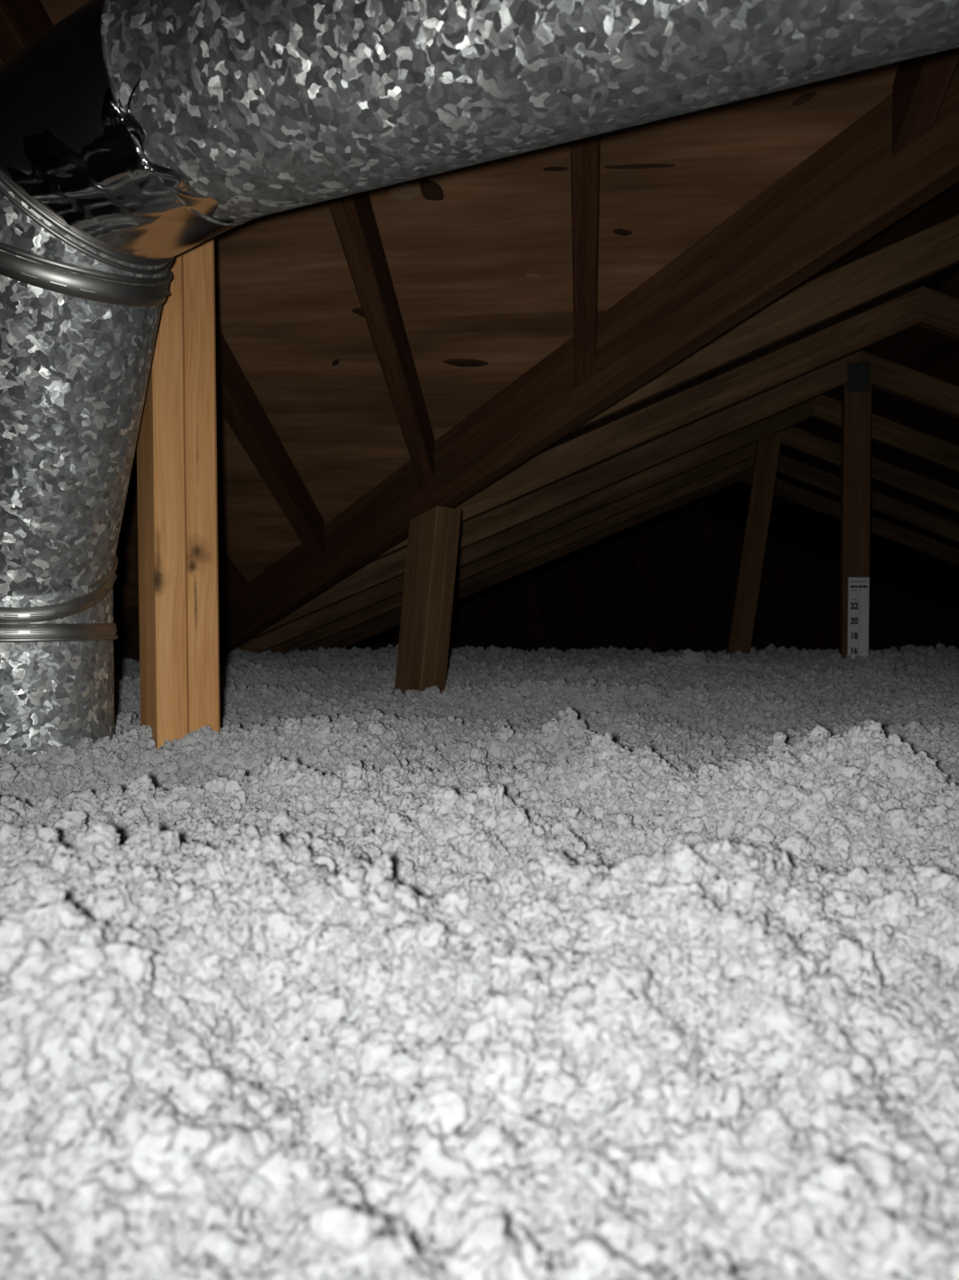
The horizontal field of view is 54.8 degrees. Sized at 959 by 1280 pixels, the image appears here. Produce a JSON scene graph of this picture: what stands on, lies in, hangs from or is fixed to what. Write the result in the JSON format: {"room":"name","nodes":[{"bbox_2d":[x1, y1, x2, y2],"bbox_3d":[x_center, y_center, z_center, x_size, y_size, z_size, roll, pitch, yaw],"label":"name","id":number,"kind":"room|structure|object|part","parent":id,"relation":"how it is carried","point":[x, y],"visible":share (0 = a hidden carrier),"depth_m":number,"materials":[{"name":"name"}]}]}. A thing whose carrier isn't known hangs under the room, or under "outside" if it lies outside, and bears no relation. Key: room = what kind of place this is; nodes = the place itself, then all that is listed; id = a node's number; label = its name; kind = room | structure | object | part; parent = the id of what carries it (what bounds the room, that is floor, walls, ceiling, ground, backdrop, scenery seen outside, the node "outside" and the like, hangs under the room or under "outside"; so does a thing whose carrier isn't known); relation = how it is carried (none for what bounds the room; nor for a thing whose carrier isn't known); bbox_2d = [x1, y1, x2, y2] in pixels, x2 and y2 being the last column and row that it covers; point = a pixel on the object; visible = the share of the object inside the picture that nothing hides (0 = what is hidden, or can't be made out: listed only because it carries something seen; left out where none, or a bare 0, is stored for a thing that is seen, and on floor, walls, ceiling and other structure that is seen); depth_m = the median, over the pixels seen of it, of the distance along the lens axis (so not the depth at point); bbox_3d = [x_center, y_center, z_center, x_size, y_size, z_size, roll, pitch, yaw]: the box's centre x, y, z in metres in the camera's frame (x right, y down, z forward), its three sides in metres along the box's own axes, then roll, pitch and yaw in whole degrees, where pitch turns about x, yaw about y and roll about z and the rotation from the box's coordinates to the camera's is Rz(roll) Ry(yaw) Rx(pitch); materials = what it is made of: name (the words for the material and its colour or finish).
{"room":"attic","nodes":[
{"label":"attic","id":0,"kind":"room"},
{"bbox_2d":[0,0,900,660],"bbox_3d":[0.442,-0.933,0.710,10.407,2.317,5.548,0,2,7],"label":"roof sheathing","id":1,"kind":"structure","parent":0,"point":[479,256],"depth_m":1.58,"materials":[{"name":"brown wood"}]},
{"bbox_3d":[-2.590,0.006,3.543,2.437,0.012,0.719,0,-21,7],"label":"plywood panel","id":2,"kind":"part","parent":1,"relation":"part of","materials":[{"name":"brown wood"}]},
{"bbox_3d":[-1.093,-0.005,3.328,0.581,0.012,0.629,0,-21,7],"label":"plywood panel","id":3,"kind":"part","parent":1,"relation":"part of","materials":[{"name":"brown wood"}]},
{"bbox_3d":[-0.920,-0.355,2.390,2.437,0.012,1.318,0,-21,7],"label":"plywood panel","id":4,"kind":"part","parent":1,"relation":"part of","materials":[{"name":"brown wood"}]},
{"bbox_3d":[-0.415,-0.828,1.091,2.437,0.012,1.318,0,-21,7],"label":"plywood panel","id":5,"kind":"part","parent":1,"relation":"part of","materials":[{"name":"brown wood"}]},
{"bbox_2d":[325,184,958,651],"bbox_3d":[-0.050,-0.413,4.443,2.868,1.202,7.162,0,2,7],"label":"roof sheathing","id":6,"kind":"structure","parent":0,"point":[945,205],"depth_m":2.54,"materials":[{"name":"brown wood"}]},
{"bbox_3d":[-1.011,0.032,6.764,0.459,0.012,2.437,-23,-1,7],"label":"plywood panel","id":7,"kind":"part","parent":6,"relation":"part of","materials":[{"name":"brown wood"}]},
{"bbox_3d":[-0.861,-0.003,8.065,0.459,0.012,0.177,-23,-1,7],"label":"plywood panel","id":8,"kind":"part","parent":6,"relation":"part of","materials":[{"name":"brown wood"}]},
{"bbox_3d":[-0.113,-0.327,7.356,1.318,0.012,1.397,-23,-1,7],"label":"plywood panel","id":9,"kind":"part","parent":6,"relation":"part of","materials":[{"name":"brown wood"}]},
{"bbox_3d":[1.169,-0.846,7.808,1.318,0.012,0.177,-23,-1,7],"label":"plywood panel","id":10,"kind":"part","parent":6,"relation":"part of","materials":[{"name":"brown wood"}]},
{"bbox_3d":[1.018,-0.811,6.507,1.318,0.012,2.437,-23,-1,7],"label":"plywood panel","id":11,"kind":"part","parent":6,"relation":"part of","materials":[{"name":"brown wood"}]},
{"bbox_3d":[0.477,-0.686,1.827,1.318,0.012,2.102,-23,-1,7],"label":"plywood panel","id":12,"kind":"part","parent":6,"relation":"part of","materials":[{"name":"brown wood"}]},
{"bbox_2d":[363,509,958,653],"bbox_3d":[1.873,-0.395,7.835,6.097,1.430,0.012,0,2,7],"label":"wall","id":13,"kind":"structure","parent":0,"point":[675,590],"depth_m":7.85,"materials":[{"name":"brown wood"}]},
{"bbox_3d":[-0.551,-0.032,8.125,1.217,0.689,0.012,0,2,7],"label":"plywood panel","id":14,"kind":"part","parent":13,"relation":"part of","materials":[{"name":"brown wood"}]},
{"bbox_3d":[0.661,-0.282,7.978,1.217,1.196,0.012,0,2,7],"label":"plywood panel","id":15,"kind":"part","parent":13,"relation":"part of","materials":[{"name":"brown wood"}]},
{"bbox_3d":[1.546,-0.396,7.873,0.558,1.430,0.012,0,2,7],"label":"plywood panel","id":16,"kind":"part","parent":13,"relation":"part of","materials":[{"name":"brown wood"}]},
{"bbox_3d":[2.150,-0.394,7.803,0.658,1.430,0.012,0,2,7],"label":"plywood panel","id":17,"kind":"part","parent":13,"relation":"part of","materials":[{"name":"brown wood"}]},
{"bbox_3d":[3.085,-0.253,7.699,1.217,1.155,0.012,0,2,7],"label":"plywood panel","id":18,"kind":"part","parent":13,"relation":"part of","materials":[{"name":"brown wood"}]},
{"bbox_3d":[4.297,0.004,7.565,1.217,0.647,0.012,0,2,7],"label":"plywood panel","id":19,"kind":"part","parent":13,"relation":"part of","materials":[{"name":"brown wood"}]},
{"bbox_2d":[365,286,958,564],"bbox_3d":[1.212,-0.533,2.550,3.751,0.867,0.038,0,2,7],"label":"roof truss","id":20,"kind":"object","parent":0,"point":[929,308],"visible":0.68,"depth_m":2.59,"materials":[{"name":"brown wood"}]},
{"bbox_2d":[699,267,958,613],"bbox_3d":[2.872,-0.404,4.105,2.868,1.202,7.162,0,2,7],"label":"ceiling","id":21,"kind":"structure","parent":0,"point":[896,565],"depth_m":4.87,"materials":[{"name":"brown wood"}]},
{"bbox_3d":[2.455,-0.842,7.659,1.318,0.012,0.177,23,4,5],"label":"plywood panel","id":22,"kind":"part","parent":21,"relation":"part of","materials":[{"name":"brown wood"}]},
{"bbox_3d":[2.305,-0.807,6.358,1.318,0.012,2.437,23,4,5],"label":"plywood panel","id":23,"kind":"part","parent":21,"relation":"part of","materials":[{"name":"brown wood"}]},
{"bbox_3d":[2.024,-0.742,3.935,1.318,0.012,2.437,23,4,5],"label":"plywood panel","id":24,"kind":"part","parent":21,"relation":"part of","materials":[{"name":"brown wood"}]},
{"bbox_3d":[3.597,-0.315,6.927,1.318,0.012,1.397,23,4,5],"label":"plywood panel","id":25,"kind":"part","parent":21,"relation":"part of","materials":[{"name":"brown wood"}]},
{"bbox_3d":[3.376,-0.264,5.020,1.318,0.012,2.437,23,4,5],"label":"plywood panel","id":26,"kind":"part","parent":21,"relation":"part of","materials":[{"name":"brown wood"}]},
{"bbox_3d":[1.763,-0.682,1.678,1.318,0.012,2.102,23,4,5],"label":"plywood panel","id":27,"kind":"part","parent":21,"relation":"part of","materials":[{"name":"brown wood"}]},
{"bbox_3d":[0.000,0.451,3.213,9.000,0.013,11.000,0,2,0],"label":"floor","id":28,"kind":"structure","parent":0,"visible":0},
{"bbox_2d":[136,236,220,750],"bbox_3d":[-0.376,-0.163,1.149,0.081,1.324,0.094,-1,2,-33],"label":"wooden post","id":29,"kind":"object","parent":28,"relation":"on","point":[177,438],"visible":0.4,"depth_m":1.11,"materials":[{"name":"brown wood"}]},
{"bbox_2d":[393,505,461,694],"bbox_3d":[-0.133,0.092,2.078,0.140,0.772,0.125,1,2,44],"label":"strut","id":30,"kind":"object","parent":28,"relation":"on","point":[433,537],"visible":0.65,"depth_m":2.04,"materials":[{"name":"brown wood"}]},
{"bbox_2d":[218,62,958,657],"bbox_3d":[-0.191,-0.315,2.178,0.040,1.290,3.958,-1,2,-38],"label":"rafter","id":31,"kind":"object","parent":30,"relation":"on","point":[852,188],"visible":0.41,"depth_m":1.52,"materials":[{"name":"brown wood"}]},
{"bbox_2d":[0,0,324,562],"bbox_3d":[-0.634,-0.971,0.583,0.038,1.634,3.733,0,2,7],"label":"truss web","id":32,"kind":"object","parent":31,"relation":"attached to","point":[21,21],"visible":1,"depth_m":1.90,"materials":[{"name":"brown wood"}]},
{"bbox_2d":[127,444,247,615],"bbox_3d":[-0.952,-0.906,0.793,0.038,1.775,4.073,0,2,7],"label":"rafter","id":33,"kind":"object","parent":31,"relation":"attached to","point":[232,584],"visible":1,"depth_m":2.67,"materials":[{"name":"brown wood"}]},
{"bbox_2d":[327,190,433,488],"bbox_3d":[-0.308,-1.037,0.368,0.038,1.489,3.385,0,2,7],"label":"truss web","id":34,"kind":"object","parent":31,"relation":"attached to","point":[353,215],"visible":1,"depth_m":1.58,"materials":[{"name":"brown wood"}]},
{"bbox_2d":[570,134,599,379],"bbox_3d":[0.017,-1.104,0.153,0.038,1.344,3.037,0,2,7],"label":"rafter","id":35,"kind":"object","parent":31,"relation":"attached to","point":[585,151],"visible":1,"depth_m":1.38,"materials":[{"name":"brown wood"}]},
{"bbox_2d":[560,214,958,438],"bbox_3d":[1.143,-0.642,1.951,2.551,0.617,0.038,0,2,7],"label":"roof truss","id":36,"kind":"object","parent":31,"relation":"attached to","point":[927,252],"visible":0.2,"depth_m":1.98,"materials":[{"name":"brown wood"}]},
{"bbox_2d":[891,47,958,155],"bbox_3d":[0.409,-1.184,-0.105,0.038,1.170,2.618,0,2,7],"label":"rafter","id":37,"kind":"object","parent":31,"relation":"attached to","point":[921,84],"visible":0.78,"depth_m":1.15,"materials":[{"name":"brown wood"}]},
{"bbox_2d":[0,642,958,1279],"bbox_3d":[-0.002,0.160,3.158,10.859,0.288,7.305,0,2,0],"label":"insulation","id":38,"kind":"object","parent":28,"relation":"on","point":[612,963],"visible":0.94,"depth_m":0.35},
{"bbox_2d":[0,0,958,756],"bbox_3d":[0.390,-0.043,0.554,2.376,1.118,0.300,1,2,28],"label":"duct","id":39,"kind":"object","parent":28,"relation":"on","point":[135,134],"visible":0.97,"depth_m":0.76,"materials":[{"name":"metal"}]},
{"bbox_2d":[237,394,958,654],"bbox_3d":[1.350,-0.285,3.749,5.099,1.428,0.038,0,2,7],"label":"roof truss","id":40,"kind":"object","parent":28,"relation":"on","point":[892,434],"visible":0.41,"depth_m":3.77,"materials":[{"name":"brown wood"}]},
{"bbox_2d":[247,350,958,658],"bbox_3d":[1.280,-0.269,3.152,5.000,1.428,0.040,0,2,7],"label":"roof truss","id":41,"kind":"object","parent":28,"relation":"on","point":[860,371],"visible":0.5,"depth_m":3.15,"materials":[{"name":"brown wood"}]},
{"bbox_3d":[1.281,-0.264,3.154,0.089,1.240,0.038,0,2,7],"label":"king post","id":42,"kind":"part","parent":41,"relation":"part of","materials":[{"name":"brown wood"}]},
{"bbox_2d":[848,576,869,659],"bbox_3d":[1.286,-0.010,3.139,0.068,0.404,0.002,0,2,7],"label":"ruler","id":43,"kind":"object","parent":41,"relation":"attached to","point":[858,588],"visible":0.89,"depth_m":3.14,"materials":[{"name":"white paper"}]},
{"bbox_3d":[1.278,-0.887,3.117,0.075,0.100,0.002,0,2,7],"label":"truss plate","id":44,"kind":"part","parent":41,"relation":"part of","materials":[{"name":"grey metal"}]},
{"bbox_2d":[270,425,958,654],"bbox_3d":[1.419,-0.301,4.345,5.099,1.428,0.038,0,2,7],"label":"roof truss","id":45,"kind":"object","parent":28,"relation":"on","point":[796,438],"visible":0.29,"depth_m":4.37,"materials":[{"name":"brown wood"}]},
{"bbox_2d":[299,454,958,652],"bbox_3d":[1.488,-0.317,4.941,5.099,1.428,0.038,0,2,7],"label":"roof truss","id":46,"kind":"object","parent":28,"relation":"on","point":[809,475],"visible":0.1,"depth_m":4.94,"materials":[{"name":"brown wood"}]},
{"bbox_2d":[327,468,958,648],"bbox_3d":[1.556,-0.333,5.537,5.099,1.428,0.038,0,2,7],"label":"roof truss","id":47,"kind":"object","parent":28,"relation":"on","point":[905,537],"visible":0.25,"depth_m":5.50,"materials":[{"name":"brown wood"}]}
]}

